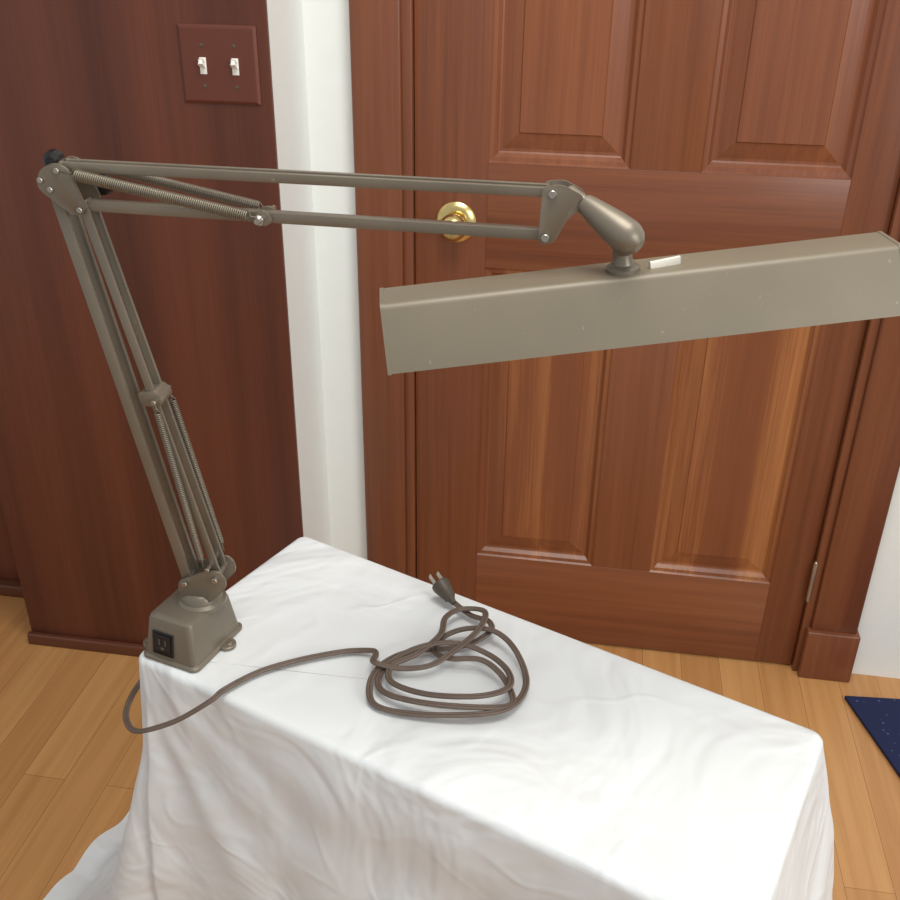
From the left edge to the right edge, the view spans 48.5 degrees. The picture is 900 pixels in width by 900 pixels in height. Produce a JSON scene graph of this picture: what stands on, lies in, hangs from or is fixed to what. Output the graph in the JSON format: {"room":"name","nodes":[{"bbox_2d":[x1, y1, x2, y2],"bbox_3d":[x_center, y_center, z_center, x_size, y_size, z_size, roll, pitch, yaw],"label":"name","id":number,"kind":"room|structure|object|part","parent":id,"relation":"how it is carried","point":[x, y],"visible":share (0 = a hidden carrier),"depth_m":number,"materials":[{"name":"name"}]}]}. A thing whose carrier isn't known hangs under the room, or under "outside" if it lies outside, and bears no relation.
{"room":"home entryway","nodes":[
{"label":"home entryway","id":0,"kind":"room"},
{"bbox_2d":[267,0,330,545],"bbox_3d":[-0.583,-0.738,1.667,0.640,2.600,0.194,5,29,8],"label":"wall","id":1,"kind":"structure","parent":0,"point":[285,17],"depth_m":1.82,"materials":[{"name":"white paint"}]},
{"bbox_2d":[27,631,145,656],"bbox_3d":[-0.617,0.444,2.183,0.647,0.028,0.014,5,29,8],"label":"baseboard","id":2,"kind":"structure","parent":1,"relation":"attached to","point":[37,638],"depth_m":2.20,"materials":[{"name":"brown wood"}]},
{"bbox_2d":[0,0,303,643],"bbox_3d":[-0.598,-0.691,1.580,0.642,2.600,0.006,5,29,8],"label":"wall panel","id":3,"kind":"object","parent":1,"relation":"attached to","point":[94,556],"depth_m":1.82,"materials":[{"name":"brown wood"}]},
{"bbox_2d":[176,23,261,105],"bbox_3d":[-0.365,-0.603,1.570,0.128,0.118,0.020,5,29,8],"label":"switch plate","id":4,"kind":"object","parent":3,"relation":"attached to","point":[220,64],"visible":1,"depth_m":1.57,"materials":[{"name":"brown plastic"}]},
{"bbox_2d":[0,595,899,899],"bbox_3d":[-0.055,1.410,0.493,5.200,0.050,4.320,5,29,8],"label":"floor","id":5,"kind":"structure","parent":0,"point":[70,761],"depth_m":1.96,"materials":[{"name":"brown wood"}]},
{"bbox_2d":[844,696,899,776],"bbox_3d":[1.128,0.634,1.894,0.620,0.008,0.447,2,28,2],"label":"rug","id":6,"kind":"object","parent":5,"relation":"on","point":[880,717],"visible":1,"depth_m":2.03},
{"bbox_3d":[0.016,0.573,1.235,0.683,0.718,0.458,5,29,8],"label":"side table","id":7,"kind":"object","parent":5,"relation":"on","visible":0},
{"bbox_2d":[43,537,833,899],"bbox_3d":[-0.066,0.535,1.298,1.293,0.719,0.775,17,32,28],"label":"tablecloth","id":8,"kind":"object","parent":7,"relation":"on","point":[613,777],"visible":0.94,"depth_m":1.03,"materials":[{"name":"white fabric"}]},
{"bbox_2d":[37,149,899,733],"bbox_3d":[0.002,0.022,1.008,0.747,0.602,0.233,-1,28,-4],"label":"desk lamp","id":9,"kind":"object","parent":8,"relation":"on","point":[622,302],"visible":1,"depth_m":0.86,"materials":[{"name":"beige metal"}]},
{"bbox_3d":[-0.364,-0.266,0.918,0.020,0.019,0.014,5,29,8],"label":"elbow knob","id":10,"kind":"part","parent":9,"relation":"part of","materials":[{"name":"black plastic"}]},
{"bbox_3d":[-0.347,-0.233,0.892,0.041,0.045,0.003,5,29,8],"label":"elbow plate","id":11,"kind":"part","parent":9,"relation":"part of","materials":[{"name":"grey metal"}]},
{"bbox_3d":[-0.343,-0.247,0.918,0.041,0.045,0.003,5,29,8],"label":"elbow plate","id":12,"kind":"part","parent":9,"relation":"part of","materials":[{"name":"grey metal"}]},
{"bbox_3d":[-0.321,-0.246,0.926,0.020,0.019,0.016,5,29,8],"label":"elbow knob","id":13,"kind":"part","parent":9,"relation":"part of","materials":[{"name":"black plastic"}]},
{"bbox_2d":[152,630,173,658],"bbox_3d":[-0.311,0.210,1.087,0.027,0.029,0.008,13,31,21],"label":"outlet","id":14,"kind":"object","parent":9,"relation":"attached to","point":[162,640],"depth_m":1.08,"materials":[{"name":"black plastic"}]},
{"bbox_3d":[-0.268,0.147,1.082,0.055,0.043,0.003,5,29,8],"label":"yoke plate","id":15,"kind":"part","parent":9,"relation":"part of","materials":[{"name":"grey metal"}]},
{"bbox_3d":[-0.263,0.133,1.108,0.055,0.043,0.003,5,29,8],"label":"yoke plate","id":16,"kind":"part","parent":9,"relation":"part of","materials":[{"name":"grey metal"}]},
{"bbox_3d":[-0.142,0.257,1.106,0.450,0.092,0.199,-1,28,-4],"label":"power cord","id":17,"kind":"part","parent":9,"relation":"part of","materials":[{"name":"rubber"}]},
{"bbox_3d":[0.128,-0.191,0.830,0.077,0.047,0.029,25,36,37],"label":"neck handle","id":18,"kind":"part","parent":9,"relation":"part of","materials":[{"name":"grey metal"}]},
{"bbox_2d":[648,255,680,268],"bbox_3d":[0.181,-0.158,0.845,0.028,0.013,0.005,-5,29,-11],"label":"switch","id":19,"kind":"object","parent":9,"relation":"attached to","point":[674,262],"depth_m":0.84,"materials":[{"name":"beige plastic"}]},
{"bbox_2d":[436,202,475,241],"bbox_3d":[0.011,-0.418,1.837,0.075,0.075,0.010,5,29,8],"label":"rosette","id":20,"kind":"object","parent":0,"point":[459,208],"depth_m":1.82,"materials":[{"name":"gold metal"}]},
{"bbox_2d":[302,0,899,678],"bbox_3d":[0.291,-0.739,1.689,5.200,2.600,0.120,5,29,8],"label":"wall","id":21,"kind":"structure","parent":0,"point":[325,22],"depth_m":1.98,"materials":[{"name":"white paint"}]},
{"bbox_2d":[0,499,19,579],"bbox_3d":[-1.587,-0.864,1.875,1.420,2.600,0.030,5,29,8],"label":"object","id":22,"kind":"structure","parent":21,"relation":"attached to","point":[8,568],"depth_m":2.36,"materials":[{"name":"brown wood"}]},
{"bbox_2d":[0,578,23,597],"bbox_3d":[-1.607,0.280,2.459,1.420,0.030,0.030,5,29,8],"label":"baseboard","id":23,"kind":"structure","parent":21,"relation":"attached to","point":[8,587],"depth_m":2.37,"materials":[{"name":"brown wood"}]},
{"bbox_2d":[349,0,406,574],"bbox_3d":[-0.128,-0.533,1.793,0.088,2.130,0.022,5,29,8],"label":"trim","id":24,"kind":"structure","parent":21,"relation":"attached to","point":[375,25],"depth_m":1.87,"materials":[{"name":"brown wood"}]},
{"bbox_2d":[401,0,416,578],"bbox_3d":[-0.073,-0.501,1.825,0.020,2.045,0.048,5,29,8],"label":"trim","id":25,"kind":"structure","parent":21,"relation":"attached to","point":[407,6],"depth_m":1.86,"materials":[{"name":"brown wood"}]},
{"bbox_2d":[414,0,492,600],"bbox_3d":[0.000,-0.482,1.800,0.133,2.024,0.088,5,29,8],"label":"stile","id":26,"kind":"object","parent":21,"relation":"attached to","point":[453,38],"depth_m":1.87,"materials":[{"name":"brown wood"}]},
{"bbox_3d":[0.006,-0.406,1.815,0.050,0.050,0.046,5,29,8],"label":"knob","id":27,"kind":"part","parent":26,"relation":"part of","materials":[{"name":"gold metal"}]},
{"bbox_2d":[475,555,769,659],"bbox_3d":[0.367,0.337,2.205,0.622,0.206,0.035,5,29,8],"label":"rail","id":28,"kind":"object","parent":26,"relation":"attached to","point":[603,605],"visible":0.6,"depth_m":2.19,"materials":[{"name":"brown wood"}]},
{"bbox_2d":[477,268,612,565],"bbox_3d":[0.188,-0.053,2.025,0.250,0.648,0.030,5,29,8],"label":"panel","id":29,"kind":"object","parent":28,"relation":"on","point":[543,421],"visible":0.69,"depth_m":2.05,"materials":[{"name":"brown wood"}]},
{"bbox_2d":[592,341,678,571],"bbox_3d":[0.371,-0.038,2.002,0.121,0.648,0.035,5,29,8],"label":"mullion","id":30,"kind":"object","parent":28,"relation":"on","point":[641,377],"visible":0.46,"depth_m":2.01,"materials":[{"name":"brown wood"}]},
{"bbox_2d":[649,325,821,583],"bbox_3d":[0.554,-0.021,1.975,0.251,0.648,0.030,5,29,8],"label":"panel","id":31,"kind":"object","parent":28,"relation":"on","point":[738,405],"visible":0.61,"depth_m":1.98,"materials":[{"name":"brown wood"}]},
{"bbox_2d":[485,163,850,270],"bbox_3d":[0.377,-0.408,1.802,0.622,0.194,0.035,5,29,8],"label":"rail","id":32,"kind":"object","parent":26,"relation":"attached to","point":[677,212],"visible":0.56,"depth_m":1.77,"materials":[{"name":"brown wood"}]},
{"bbox_2d":[488,0,645,168],"bbox_3d":[0.199,-0.881,1.577,0.250,0.846,0.030,5,29,8],"label":"panel","id":33,"kind":"object","parent":32,"relation":"on","point":[565,73],"visible":0.96,"depth_m":1.70,"materials":[{"name":"brown wood"}]},
{"bbox_2d":[630,0,722,172],"bbox_3d":[0.382,-0.866,1.555,0.121,0.846,0.035,5,29,8],"label":"mullion","id":34,"kind":"object","parent":32,"relation":"on","point":[680,37],"visible":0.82,"depth_m":1.67,"materials":[{"name":"brown wood"}]},
{"bbox_2d":[701,0,887,179],"bbox_3d":[0.566,-0.849,1.528,0.251,0.846,0.030,5,29,8],"label":"panel","id":35,"kind":"object","parent":32,"relation":"on","point":[791,83],"visible":0.96,"depth_m":1.65,"materials":[{"name":"brown wood"}]},
{"bbox_2d":[805,561,817,601],"bbox_3d":[0.749,0.273,2.070,0.011,0.102,0.011,5,29,8],"label":"hinge","id":36,"kind":"object","parent":21,"relation":"attached to","point":[815,564],"visible":1,"depth_m":2.06,"materials":[{"name":"metal"}]},
{"bbox_2d":[755,0,899,663],"bbox_3d":[0.723,-0.432,1.727,0.077,2.024,0.035,5,29,8],"label":"stile","id":37,"kind":"object","parent":21,"relation":"attached to","point":[876,172],"visible":0.8,"depth_m":1.88,"materials":[{"name":"brown wood"}]},
{"bbox_2d":[797,627,860,681],"bbox_3d":[0.807,0.434,2.138,0.107,0.122,0.034,5,29,8],"label":"trim","id":38,"kind":"structure","parent":21,"relation":"attached to","point":[825,655],"depth_m":2.12,"materials":[{"name":"brown wood"}]},
{"bbox_2d":[791,179,899,670],"bbox_3d":[0.770,-0.429,1.711,0.018,2.045,0.048,5,29,8],"label":"trim","id":39,"kind":"structure","parent":21,"relation":"attached to","point":[873,325],"depth_m":1.92,"materials":[{"name":"brown wood"}]},
{"bbox_2d":[811,242,899,633],"bbox_3d":[0.822,-0.504,1.637,0.093,2.010,0.022,5,29,8],"label":"trim","id":40,"kind":"structure","parent":21,"relation":"attached to","point":[873,467],"depth_m":1.95,"materials":[{"name":"brown wood"}]}
]}

